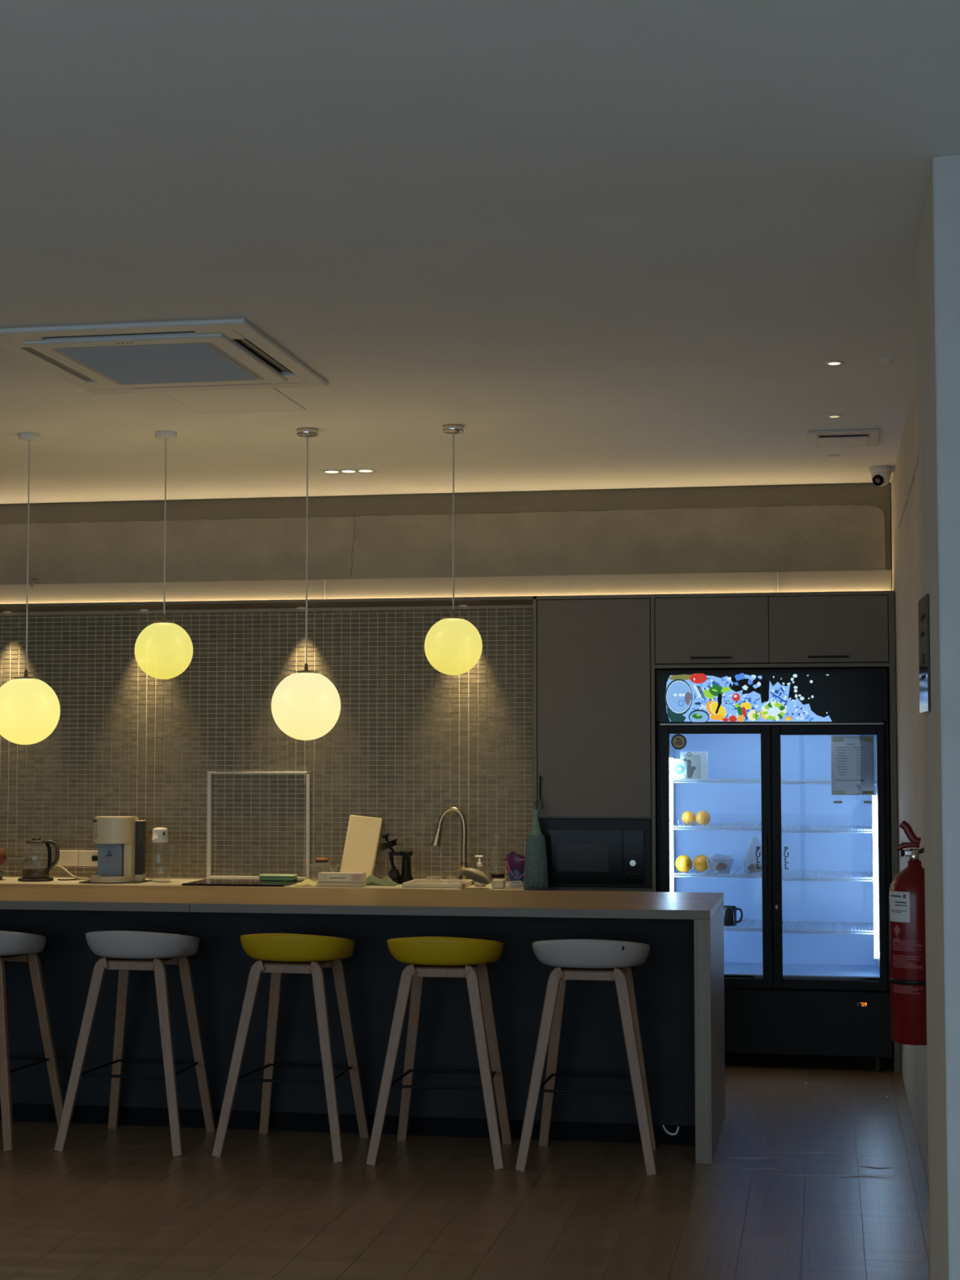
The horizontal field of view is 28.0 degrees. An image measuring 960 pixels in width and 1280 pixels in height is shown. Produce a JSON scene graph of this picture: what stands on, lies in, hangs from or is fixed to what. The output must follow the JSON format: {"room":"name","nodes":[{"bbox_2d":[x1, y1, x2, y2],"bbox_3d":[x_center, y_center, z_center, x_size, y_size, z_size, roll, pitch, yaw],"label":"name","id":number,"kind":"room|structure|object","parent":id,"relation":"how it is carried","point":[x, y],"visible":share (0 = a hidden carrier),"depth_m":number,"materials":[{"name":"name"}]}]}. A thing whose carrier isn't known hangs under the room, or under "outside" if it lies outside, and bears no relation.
{"room":"common room","nodes":[
{"label":"common room","id":0,"kind":"room"},
{"bbox_2d":[0,608,884,882],"bbox_3d":[-0.569,0.990,10.412,9.200,2.330,0.421,-1,-4,10],"label":"wall","id":1,"kind":"structure","parent":0,"point":[411,741],"depth_m":10.33,"materials":[{"name":"tile"}]},
{"bbox_2d":[57,850,97,866],"bbox_3d":[-2.180,1.186,10.453,0.229,0.081,0.041,-1,-4,10],"label":"wall socket","id":2,"kind":"object","parent":1,"relation":"attached to","point":[67,858],"visible":0.79,"depth_m":10.43,"materials":[{"name":"beige plastic"}]},
{"bbox_2d":[206,771,310,879],"bbox_3d":[-1.186,0.994,10.299,0.568,0.577,0.016,-1,-4,10],"label":"frame","id":3,"kind":"object","parent":1,"relation":"attached to","point":[209,773],"visible":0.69,"depth_m":10.30,"materials":[{"name":"grey"}]},
{"bbox_2d":[0,595,536,612],"bbox_3d":[-2.429,-0.173,10.370,5.578,0.016,0.362,-1,-4,10],"label":"trim","id":4,"kind":"structure","parent":1,"relation":"attached to","point":[515,600],"depth_m":10.04,"materials":[{"name":"grey"}]},
{"bbox_2d":[0,504,885,585],"bbox_3d":[-1.500,-0.477,10.648,7.315,0.368,0.461,-1,-4,10],"label":"wall","id":5,"kind":"structure","parent":1,"relation":"attached to","point":[849,537],"depth_m":10.18,"materials":[{"name":"paint"}]},
{"bbox_2d":[0,569,891,616],"bbox_3d":[-1.486,-0.218,10.625,7.345,0.168,0.470,-1,-4,10],"label":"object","id":6,"kind":"structure","parent":1,"relation":"attached to","point":[881,580],"depth_m":10.17,"materials":[{"name":"white plastic"}]},
{"bbox_2d":[0,1053,930,1279],"bbox_3d":[-1.531,1.899,4.967,9.200,0.154,11.350,-1,-4,10],"label":"floor","id":7,"kind":"structure","parent":0,"point":[824,1177],"depth_m":6.56,"materials":[{"name":"wood"}]},
{"bbox_2d":[0,930,63,1151],"bbox_3d":[-1.985,1.575,7.763,0.520,0.849,0.492,-1,-4,17],"label":"bar stool","id":8,"kind":"object","parent":7,"relation":"on","point":[14,946],"visible":1,"depth_m":7.68,"materials":[{"name":"brown wood"}]},
{"bbox_2d":[53,930,216,1155],"bbox_3d":[-1.345,1.568,7.648,0.520,0.849,0.492,-1,-4,11],"label":"bar stool","id":9,"kind":"object","parent":7,"relation":"on","point":[128,950],"visible":1,"depth_m":7.52,"materials":[{"name":"grey"}]},
{"bbox_2d":[211,933,369,1162],"bbox_3d":[-0.718,1.561,7.539,0.520,0.849,0.492,-1,-4,12],"label":"bar stool","id":10,"kind":"object","parent":7,"relation":"on","point":[282,953],"visible":1,"depth_m":7.42,"materials":[{"name":"yellow"}]},
{"bbox_2d":[0,884,724,1164],"bbox_3d":[-1.395,1.545,8.114,4.770,0.943,0.971,-1,-4,10],"label":"kitchen island","id":11,"kind":"object","parent":7,"relation":"on","point":[679,987],"depth_m":7.77,"materials":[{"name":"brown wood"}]},
{"bbox_2d":[0,884,257,911],"bbox_3d":[-2.403,1.102,8.322,2.721,0.034,0.970,-1,-4,10],"label":"countertop","id":12,"kind":"structure","parent":11,"relation":"on","point":[8,892],"depth_m":8.16,"materials":[{"name":"brown wood"}]},
{"bbox_2d":[191,887,723,919],"bbox_3d":[-0.054,1.077,7.903,2.046,0.034,0.970,-1,-4,10],"label":"countertop","id":13,"kind":"structure","parent":11,"relation":"on","point":[645,900],"depth_m":7.86,"materials":[{"name":"brown wood"}]},
{"bbox_2d":[662,1124,679,1135],"bbox_3d":[0.748,1.921,7.537,0.071,0.039,0.016,-1,-4,17],"label":"loose cable","id":14,"kind":"object","parent":11,"relation":"attached to","point":[663,1126],"visible":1,"depth_m":7.53,"materials":[{"name":"white plastic"}]},
{"bbox_2d":[365,936,511,1169],"bbox_3d":[-0.135,1.553,7.405,0.520,0.849,0.492,0,-4,8],"label":"bar stool","id":15,"kind":"object","parent":7,"relation":"on","point":[468,958],"visible":1,"depth_m":7.27,"materials":[{"name":"brown wood"}]},
{"bbox_2d":[515,939,657,1175],"bbox_3d":[0.423,1.547,7.305,0.520,0.849,0.492,-1,-4,9],"label":"bar stool","id":16,"kind":"object","parent":7,"relation":"on","point":[575,959],"visible":1,"depth_m":7.17,"materials":[{"name":"brown wood"}]},
{"bbox_2d":[533,594,666,892],"bbox_3d":[0.627,0.959,9.908,0.612,2.332,0.734,-1,-4,10],"label":"tall cabinet","id":17,"kind":"object","parent":7,"relation":"on","point":[595,724],"visible":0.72,"depth_m":9.62,"materials":[{"name":"grey"}]},
{"bbox_2d":[523,798,548,889],"bbox_3d":[0.274,1.009,9.522,0.120,0.448,0.130,2,-4,-26],"label":"hanging duster","id":18,"kind":"object","parent":17,"relation":"hanging from","point":[535,864],"visible":1,"depth_m":9.47,"materials":[{"name":"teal fabric"}]},
{"bbox_2d":[538,817,652,887],"bbox_3d":[0.612,1.075,9.819,0.571,0.336,0.560,-1,-4,10],"label":"microwave oven","id":19,"kind":"object","parent":17,"relation":"in","point":[581,852],"visible":0.92,"depth_m":9.56,"materials":[{"name":"black plastic"}]},
{"bbox_2d":[655,667,893,1071],"bbox_3d":[1.486,1.136,9.715,1.131,1.955,0.651,-1,-4,10],"label":"fridge","id":20,"kind":"object","parent":7,"relation":"on","point":[806,962],"visible":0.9,"depth_m":9.52,"materials":[{"name":"black metal"}]},
{"bbox_2d":[672,735,684,747],"bbox_3d":[0.987,0.505,9.543,0.062,0.062,0.001,-1,-4,10],"label":"print","id":21,"kind":"object","parent":20,"relation":"attached to","point":[678,741],"depth_m":9.54,"materials":[{"name":"beige paper"}]},
{"bbox_2d":[675,854,692,872],"bbox_3d":[1.020,1.120,9.631,0.086,0.087,0.088,-1,-4,22],"label":"orange","id":22,"kind":"object","parent":20,"relation":"in","point":[683,863],"visible":1,"depth_m":9.60,"materials":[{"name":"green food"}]},
{"bbox_2d":[677,819,695,825],"bbox_3d":[1.033,0.911,9.605,0.090,0.030,0.033,-1,-4,10],"label":"clear tray","id":23,"kind":"object","parent":20,"relation":"on","point":[677,820],"visible":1,"depth_m":9.60,"materials":[{"name":"plastic"}]},
{"bbox_2d":[681,810,695,824],"bbox_3d":[1.049,0.895,9.670,0.070,0.071,0.072,0,-4,-7],"label":"orange","id":24,"kind":"object","parent":20,"relation":"in","point":[686,816],"visible":0.97,"depth_m":9.64,"materials":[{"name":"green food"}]},
{"bbox_2d":[673,751,707,778],"bbox_3d":[1.057,0.628,9.644,0.168,0.135,0.071,-1,-4,10],"label":"carton","id":25,"kind":"object","parent":20,"relation":"on","point":[691,765],"visible":1,"depth_m":9.61,"materials":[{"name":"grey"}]},
{"bbox_2d":[693,854,710,871],"bbox_3d":[1.117,1.125,9.690,0.086,0.085,0.084,3,-4,-37],"label":"orange","id":26,"kind":"object","parent":20,"relation":"in","point":[700,863],"visible":0.97,"depth_m":9.66,"materials":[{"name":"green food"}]},
{"bbox_2d":[695,810,710,825],"bbox_3d":[1.121,0.893,9.658,0.073,0.074,0.075,-2,-4,33],"label":"orange","id":27,"kind":"object","parent":20,"relation":"in","point":[703,817],"visible":1,"depth_m":9.63,"materials":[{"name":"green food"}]},
{"bbox_2d":[672,777,760,782],"bbox_3d":[1.230,0.712,9.797,0.497,0.029,0.492,-1,-4,10],"label":"shelf","id":28,"kind":"object","parent":20,"relation":"attached to","point":[709,780],"depth_m":9.74,"materials":[{"name":"white metal"}]},
{"bbox_2d":[673,867,761,877],"bbox_3d":[1.230,1.178,9.768,0.497,0.029,0.492,-1,-4,10],"label":"shelf","id":29,"kind":"object","parent":20,"relation":"attached to","point":[735,872],"depth_m":9.91,"materials":[{"name":"white metal"}]},
{"bbox_2d":[673,822,761,830],"bbox_3d":[1.230,0.944,9.783,0.497,0.029,0.492,-1,-4,10],"label":"shelf","id":30,"kind":"object","parent":20,"relation":"attached to","point":[710,826],"depth_m":9.65,"materials":[{"name":"white metal"}]},
{"bbox_2d":[706,853,733,873],"bbox_3d":[1.196,1.112,9.581,0.135,0.094,0.095,-1,-4,10],"label":"plastic tub","id":31,"kind":"object","parent":20,"relation":"on","point":[718,866],"visible":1,"depth_m":9.56,"materials":[{"name":"clear plastic"}]},
{"bbox_2d":[723,905,742,925],"bbox_3d":[1.247,1.374,9.575,0.101,0.095,0.080,-3,-5,42],"label":"mug","id":32,"kind":"object","parent":20,"relation":"on","point":[729,911],"visible":0.85,"depth_m":9.55,"materials":[{"name":"black ceramic"}]},
{"bbox_2d":[724,919,762,931],"bbox_3d":[1.230,1.440,9.752,0.497,0.029,0.492,-1,-4,10],"label":"shelf","id":33,"kind":"object","parent":20,"relation":"attached to","point":[745,925],"depth_m":9.97,"materials":[{"name":"white metal"}]},
{"bbox_2d":[664,673,831,722],"bbox_3d":[1.318,0.283,9.468,0.815,0.240,0.005,-1,-4,10],"label":"picture","id":34,"kind":"object","parent":20,"relation":"attached to","point":[688,697],"depth_m":9.47,"materials":[{"name":"multicoloured"}]},
{"bbox_2d":[742,838,761,872],"bbox_3d":[1.373,1.069,9.576,0.129,0.179,0.085,-1,-4,10],"label":"plastic bag","id":35,"kind":"object","parent":20,"relation":"in","point":[753,867],"visible":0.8,"depth_m":9.55,"materials":[{"name":"grey"}]},
{"bbox_2d":[781,825,877,833],"bbox_3d":[1.742,0.949,9.691,0.502,0.029,0.492,-1,-4,10],"label":"shelf","id":36,"kind":"object","parent":20,"relation":"attached to","point":[784,828],"depth_m":9.91,"materials":[{"name":"white metal"}]},
{"bbox_2d":[781,778,877,784],"bbox_3d":[1.742,0.711,9.705,0.502,0.029,0.492,-1,-4,10],"label":"shelf","id":37,"kind":"object","parent":20,"relation":"attached to","point":[784,781],"depth_m":9.51,"materials":[{"name":"white metal"}]},
{"bbox_2d":[782,871,878,881],"bbox_3d":[1.742,1.184,9.676,0.502,0.029,0.492,-1,-4,10],"label":"shelf","id":38,"kind":"object","parent":20,"relation":"attached to","point":[787,876],"depth_m":9.90,"materials":[{"name":"white metal"}]},
{"bbox_2d":[782,920,879,934],"bbox_3d":[1.742,1.440,9.661,0.502,0.029,0.492,-1,-4,10],"label":"shelf","id":39,"kind":"object","parent":20,"relation":"attached to","point":[788,926],"depth_m":9.88,"materials":[{"name":"white metal"}]},
{"bbox_2d":[833,800,842,803],"bbox_3d":[1.748,0.791,9.389,0.042,0.012,0.001,-1,-4,10],"label":"scrap","id":40,"kind":"object","parent":20,"relation":"attached to","point":[834,802],"visible":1,"depth_m":9.39,"materials":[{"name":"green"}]},
{"bbox_2d":[831,735,874,795],"bbox_3d":[1.821,0.613,9.399,0.206,0.291,0.002,-1,-4,10],"label":"paper notice","id":41,"kind":"object","parent":20,"relation":"attached to","point":[852,757],"visible":1,"depth_m":9.40,"materials":[{"name":"grey paper"}]},
{"bbox_2d":[863,800,872,803],"bbox_3d":[1.890,0.789,9.364,0.042,0.012,0.001,-1,-4,10],"label":"scrap","id":42,"kind":"object","parent":20,"relation":"attached to","point":[864,802],"visible":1,"depth_m":9.36,"materials":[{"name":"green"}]},
{"bbox_2d":[653,591,900,1073],"bbox_3d":[1.500,0.947,9.719,1.173,2.332,0.660,-1,-4,10],"label":"tall cabinet","id":43,"kind":"object","parent":7,"relation":"on","point":[846,626],"visible":0.98,"depth_m":9.48,"materials":[{"name":"grey"}]},
{"bbox_3d":[-2.471,1.726,10.189,0.798,0.834,0.580,-1,-4,10],"label":"base cabinet","id":44,"kind":"object","parent":7,"relation":"on","visible":0},
{"bbox_2d":[0,876,533,890],"bbox_3d":[-2.400,1.294,10.213,5.459,0.030,0.579,-1,-4,10],"label":"countertop","id":45,"kind":"structure","parent":44,"relation":"on","point":[6,880],"depth_m":9.91,"materials":[{"name":"stone"}]},
{"bbox_2d":[0,846,7,879],"bbox_3d":[-2.589,1.194,10.304,0.102,0.178,0.108,-1,-4,10],"label":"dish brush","id":46,"kind":"object","parent":45,"relation":"on","point":[3,856],"visible":1,"depth_m":10.28,"materials":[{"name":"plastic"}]},
{"bbox_2d":[0,871,3,879],"bbox_3d":[-2.590,1.261,10.300,0.072,0.044,0.072,-1,-4,10],"label":"pot","id":47,"kind":"object","parent":46,"relation":"on","point":[1,872],"depth_m":10.29,"materials":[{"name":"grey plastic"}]},
{"bbox_2d":[17,837,59,881],"bbox_3d":[-2.358,1.165,10.223,0.190,0.226,0.190,2,-4,-35],"label":"electric kettle","id":48,"kind":"object","parent":45,"relation":"on","point":[28,874],"visible":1,"depth_m":10.19,"materials":[{"name":"clear glass"}]},
{"bbox_2d":[53,864,89,880],"bbox_3d":[-2.188,1.242,10.269,0.272,0.080,0.034,-2,-4,32],"label":"cable","id":49,"kind":"object","parent":45,"relation":"on","point":[55,865],"visible":0.92,"depth_m":10.25,"materials":[{"name":"beige plastic"}]},
{"bbox_2d":[57,871,97,880],"bbox_3d":[-2.134,1.229,10.296,0.250,0.109,0.073,3,-5,-41],"label":"cable","id":50,"kind":"object","parent":45,"relation":"on","point":[96,871],"visible":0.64,"depth_m":10.23,"materials":[{"name":"white plastic"}]},
{"bbox_2d":[79,880,152,883],"bbox_3d":[-1.916,1.272,10.128,0.330,0.003,0.240,-1,-4,10],"label":"mat","id":51,"kind":"object","parent":45,"relation":"on","point":[145,881],"visible":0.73,"depth_m":10.04,"materials":[{"name":"black rubber"}]},
{"bbox_2d":[89,816,146,882],"bbox_3d":[-1.915,1.099,10.110,0.265,0.338,0.195,-1,-4,10],"label":"coffee machine","id":52,"kind":"object","parent":51,"relation":"on","point":[130,832],"visible":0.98,"depth_m":10.08,"materials":[{"name":"beige plastic"}]},
{"bbox_2d":[97,844,121,875],"bbox_3d":[-1.943,1.151,10.085,0.132,0.163,0.010,-1,-4,10],"label":"card","id":53,"kind":"object","parent":52,"relation":"in","point":[109,855],"visible":1,"depth_m":10.08,"materials":[{"name":"blue"}]},
{"bbox_2d":[149,827,173,871],"bbox_3d":[-1.685,1.132,10.142,0.108,0.283,0.119,3,-5,-41],"label":"water jug","id":54,"kind":"object","parent":45,"relation":"on","point":[159,834],"visible":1,"depth_m":10.12,"materials":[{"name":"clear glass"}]},
{"bbox_2d":[182,878,305,886],"bbox_3d":[-1.221,1.260,9.994,0.538,0.010,0.440,-1,-4,10],"label":"induction hob","id":55,"kind":"object","parent":45,"relation":"in","point":[208,882],"visible":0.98,"depth_m":9.89,"materials":[{"name":"black glass"}]},
{"bbox_2d":[258,873,297,880],"bbox_3d":[-1.058,1.245,10.088,0.190,0.031,0.084,-1,-4,10],"label":"box","id":56,"kind":"object","parent":55,"relation":"on","point":[265,877],"visible":1,"depth_m":10.05,"materials":[{"name":"green plastic"}]},
{"bbox_2d":[293,879,316,886],"bbox_3d":[-0.883,1.238,9.833,0.122,0.033,0.157,-1,-4,10],"label":"cloth","id":57,"kind":"object","parent":45,"relation":"on","point":[307,882],"visible":0.97,"depth_m":9.78,"materials":[{"name":"yellow fabric"}]},
{"bbox_2d":[309,857,336,880],"bbox_3d":[-0.823,1.201,10.028,0.135,0.125,0.141,3,-4,-36],"label":"glass jar","id":58,"kind":"object","parent":45,"relation":"on","point":[317,860],"visible":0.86,"depth_m":10.01,"materials":[{"name":"clear glass"}]},
{"bbox_2d":[316,881,366,887],"bbox_3d":[-0.704,1.240,9.770,0.236,0.021,0.100,-1,-4,10],"label":"pack","id":59,"kind":"object","parent":45,"relation":"on","point":[319,883],"visible":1,"depth_m":9.72,"materials":[{"name":"beige"}]},
{"bbox_2d":[318,871,366,882],"bbox_3d":[-0.700,1.205,9.771,0.230,0.046,0.091,-1,-4,10],"label":"carton","id":60,"kind":"object","parent":59,"relation":"on","point":[323,877],"visible":1,"depth_m":9.73,"materials":[{"name":"beige cardboard"}]},
{"bbox_2d":[326,874,360,880],"bbox_3d":[-0.689,1.202,9.723,0.176,0.034,0.001,-1,-4,10],"label":"print","id":61,"kind":"object","parent":60,"relation":"attached to","point":[329,877],"depth_m":9.72,"materials":[{"name":"beige paper"}]},
{"bbox_2d":[339,814,382,878],"bbox_3d":[-0.624,1.094,10.082,0.206,0.349,0.134,-1,-4,10],"label":"cutting board","id":62,"kind":"object","parent":45,"relation":"on","point":[363,833],"visible":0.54,"depth_m":10.07,"materials":[{"name":"brown wood"}]},
{"bbox_2d":[365,875,399,885],"bbox_3d":[-0.521,1.232,9.870,0.202,0.049,0.124,-1,-4,10],"label":"cloth","id":63,"kind":"object","parent":45,"relation":"on","point":[371,880],"visible":0.88,"depth_m":9.83,"materials":[{"name":"green fabric"}]},
{"bbox_2d":[378,833,413,884],"bbox_3d":[-0.435,1.135,9.983,0.188,0.258,0.104,-1,-4,10],"label":"press","id":64,"kind":"object","parent":45,"relation":"on","point":[394,874],"visible":0.93,"depth_m":9.96,"materials":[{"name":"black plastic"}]},
{"bbox_2d":[388,868,399,883],"bbox_3d":[-0.443,1.224,9.979,0.072,0.079,0.071,-1,-4,10],"label":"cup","id":65,"kind":"object","parent":64,"relation":"on","point":[394,874],"depth_m":9.95,"materials":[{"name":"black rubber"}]},
{"bbox_2d":[402,879,473,888],"bbox_3d":[-0.211,1.241,9.794,0.310,0.023,0.320,-1,-4,10],"label":"tray","id":66,"kind":"object","parent":45,"relation":"on","point":[419,883],"visible":0.95,"depth_m":9.66,"materials":[{"name":"beige plastic"}]},
{"bbox_2d":[431,806,468,879],"bbox_3d":[-0.150,1.066,9.997,0.197,0.396,0.113,-2,-4,33],"label":"kitchen faucet","id":67,"kind":"object","parent":45,"relation":"on","point":[436,841],"visible":0.91,"depth_m":9.98,"materials":[{"name":"silver metal"}]},
{"bbox_2d":[459,867,490,884],"bbox_3d":[-0.025,1.179,9.598,0.161,0.085,0.146,-2,-4,33],"label":"bowl","id":68,"kind":"object","parent":45,"relation":"on","point":[474,874],"visible":1,"depth_m":9.64,"materials":[{"name":"white ceramic"}]},
{"bbox_2d":[474,880,484,886],"bbox_3d":[-0.002,1.221,9.757,0.062,0.058,0.061,-1,-4,10],"label":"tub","id":69,"kind":"object","parent":45,"relation":"on","point":[476,883],"visible":0.45,"depth_m":9.73,"materials":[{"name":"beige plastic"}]},
{"bbox_2d":[472,855,488,884],"bbox_3d":[-0.002,1.185,9.902,0.092,0.148,0.092,-1,-4,10],"label":"soap bottle","id":70,"kind":"object","parent":45,"relation":"on","point":[479,863],"visible":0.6,"depth_m":9.90,"materials":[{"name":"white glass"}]},
{"bbox_2d":[492,879,505,888],"bbox_3d":[0.094,1.220,9.628,0.060,0.043,0.060,-1,-4,10],"label":"box","id":71,"kind":"object","parent":45,"relation":"on","point":[496,883],"visible":1,"depth_m":9.60,"materials":[{"name":"white cardboard"}]},
{"bbox_2d":[490,873,504,877],"bbox_3d":[0.089,1.217,9.741,0.070,0.063,0.070,-1,-4,10],"label":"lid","id":72,"kind":"object","parent":71,"relation":"on","point":[492,875],"visible":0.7,"depth_m":9.71,"materials":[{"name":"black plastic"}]},
{"bbox_2d":[505,851,524,886],"bbox_3d":[0.198,1.166,9.783,0.142,0.171,0.147,-1,-4,10],"label":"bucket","id":73,"kind":"object","parent":45,"relation":"on","point":[514,861],"visible":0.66,"depth_m":9.73,"materials":[{"name":"plastic"}]},
{"bbox_2d":[0,0,959,504],"bbox_3d":[-1.531,-1.164,5.154,9.200,0.150,11.350,-1,-4,10],"label":"ceiling","id":74,"kind":"structure","parent":0,"point":[611,244],"depth_m":5.05,"materials":[{"name":"paint"}]},
{"bbox_2d":[0,431,60,744],"bbox_3d":[-1.954,-0.222,8.302,0.292,1.347,0.292,-1,-4,10],"label":"pendant lamp","id":75,"kind":"object","parent":74,"relation":"hanging from","point":[30,708],"visible":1,"depth_m":8.18,"materials":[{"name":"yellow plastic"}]},
{"bbox_2d":[134,430,193,679],"bbox_3d":[-1.355,-0.364,8.268,0.248,1.067,0.248,-1,-4,10],"label":"pendant lamp","id":76,"kind":"object","parent":74,"relation":"hanging from","point":[163,650],"visible":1,"depth_m":8.16,"materials":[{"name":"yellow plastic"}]},
{"bbox_2d":[0,318,328,394],"bbox_3d":[-1.115,-0.976,6.744,0.927,0.031,1.067,-1,-4,10],"label":"air conditioner","id":77,"kind":"object","parent":74,"relation":"attached to","point":[231,353],"visible":1,"depth_m":6.61,"materials":[{"name":"white plastic"}]},
{"bbox_2d":[58,343,258,384],"bbox_3d":[-1.115,-0.963,6.743,0.534,0.003,0.615,-1,-4,10],"label":"grille","id":78,"kind":"object","parent":77,"relation":"attached to","point":[144,363],"depth_m":6.70,"materials":[{"name":"white plastic"}]},
{"bbox_2d":[161,388,306,413],"bbox_3d":[-0.967,-0.942,7.538,0.449,0.002,0.518,-1,-4,10],"label":"access hatch","id":79,"kind":"object","parent":74,"relation":"attached to","point":[252,399],"visible":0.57,"depth_m":7.55,"materials":[{"name":"paint"}]},
{"bbox_2d":[271,427,340,740],"bbox_3d":[-0.738,-0.238,8.187,0.294,1.329,0.294,-1,-4,10],"label":"pendant lamp","id":80,"kind":"object","parent":74,"relation":"hanging from","point":[305,705],"visible":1,"depth_m":8.06,"materials":[{"name":"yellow glass"}]},
{"bbox_2d":[320,467,377,474],"bbox_3d":[-0.643,-0.826,9.412,0.255,0.005,0.130,-1,-4,10],"label":"recessed light","id":81,"kind":"object","parent":74,"relation":"in","point":[367,470],"visible":1,"depth_m":9.40,"materials":[{"name":"white plastic"}]},
{"bbox_2d":[424,423,482,675],"bbox_3d":[-0.112,-0.379,8.110,0.244,1.056,0.244,-1,-4,10],"label":"pendant lamp","id":82,"kind":"object","parent":74,"relation":"hanging from","point":[453,646],"visible":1,"depth_m":8.01,"materials":[{"name":"yellow glass"}]},
{"bbox_2d":[824,360,843,364],"bbox_3d":[1.257,-0.983,6.827,0.066,0.006,0.066,-1,-4,10],"label":"recessed light","id":83,"kind":"object","parent":74,"relation":"in","point":[834,362],"visible":1,"depth_m":6.81,"materials":[{"name":"white plastic"}]},
{"bbox_2d":[826,454,840,457],"bbox_3d":[1.645,-0.855,8.938,0.066,0.006,0.066,-1,-4,10],"label":"recessed light","id":84,"kind":"object","parent":74,"relation":"in","point":[828,455],"visible":1,"depth_m":8.92,"materials":[{"name":"white plastic"}]},
{"bbox_2d":[826,413,842,417],"bbox_3d":[1.454,-0.918,7.892,0.066,0.006,0.066,-1,-4,10],"label":"recessed light","id":85,"kind":"object","parent":74,"relation":"in","point":[832,415],"visible":1,"depth_m":7.88,"materials":[{"name":"white plastic"}]},
{"bbox_2d":[807,428,879,448],"bbox_3d":[1.590,-0.876,8.422,0.304,0.026,0.395,-1,-4,10],"label":"ceiling vent","id":86,"kind":"object","parent":74,"relation":"in","point":[838,438],"visible":1,"depth_m":8.33,"materials":[{"name":"grey plastic"}]},
{"bbox_2d":[869,466,894,486],"bbox_3d":[1.945,-0.789,9.307,0.120,0.093,0.112,-1,-4,10],"label":"security camera","id":87,"kind":"object","parent":74,"relation":"attached to","point":[881,475],"visible":1,"depth_m":9.27,"materials":[{"name":"white plastic"}]},
{"bbox_2d":[882,358,894,366],"bbox_3d":[1.441,-0.978,6.783,0.044,0.022,0.043,-1,-4,10],"label":"sprinkler head","id":88,"kind":"object","parent":74,"relation":"attached to","point":[888,360],"visible":1,"depth_m":6.78},
{"bbox_2d":[889,373,928,1184],"bbox_3d":[2.618,0.510,7.387,1.852,2.920,5.300,-1,-4,10],"label":"wall","id":89,"kind":"structure","parent":0,"point":[904,483],"depth_m":7.92,"materials":[{"name":"paint"}]},
{"bbox_2d":[0,482,891,569],"bbox_3d":[-1.484,-0.522,10.659,7.345,0.460,0.438,-1,-4,10],"label":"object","id":90,"kind":"structure","parent":89,"relation":"attached to","point":[837,494],"depth_m":10.20,"materials":[{"name":"white paint"}]},
{"bbox_2d":[888,820,927,1045],"bbox_3d":[1.259,0.838,5.547,0.157,0.634,0.150,2,-4,-30],"label":"fire extinguisher","id":91,"kind":"object","parent":89,"relation":"attached to","point":[908,986],"visible":0.77,"depth_m":5.48,"materials":[{"name":"red metal"}]},
{"bbox_2d":[890,894,906,912],"bbox_3d":[1.197,0.754,5.510,0.006,0.052,0.061,2,-4,-34],"label":"print","id":92,"kind":"object","parent":91,"relation":"attached to","point":[898,902],"depth_m":5.50,"materials":[{"name":"grey paper"}]},
{"bbox_2d":[893,924,922,994],"bbox_3d":[1.217,0.911,5.486,0.090,0.191,0.015,-2,-4,35],"label":"print","id":93,"kind":"object","parent":91,"relation":"attached to","point":[907,939],"depth_m":5.48,"materials":[{"name":"red paper"}]},
{"bbox_2d":[915,154,959,1279],"bbox_3d":[2.082,0.343,4.634,1.937,2.920,0.840,-1,-4,10],"label":"wall pier","id":94,"kind":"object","parent":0,"point":[938,244],"visible":1,"depth_m":4.46,"materials":[{"name":"paint"}]},
{"bbox_2d":[918,593,930,713],"bbox_3d":[1.139,0.038,4.933,0.006,0.295,0.240,0,-4,8],"label":"notice","id":95,"kind":"object","parent":94,"relation":"attached to","point":[923,603],"visible":1,"depth_m":4.90,"materials":[{"name":"grey"}]},
{"bbox_2d":[920,613,925,679],"bbox_3d":[1.135,0.017,4.925,0.001,0.165,0.130,0,-4,8],"label":"print","id":96,"kind":"object","parent":95,"relation":"attached to","point":[922,616],"depth_m":4.93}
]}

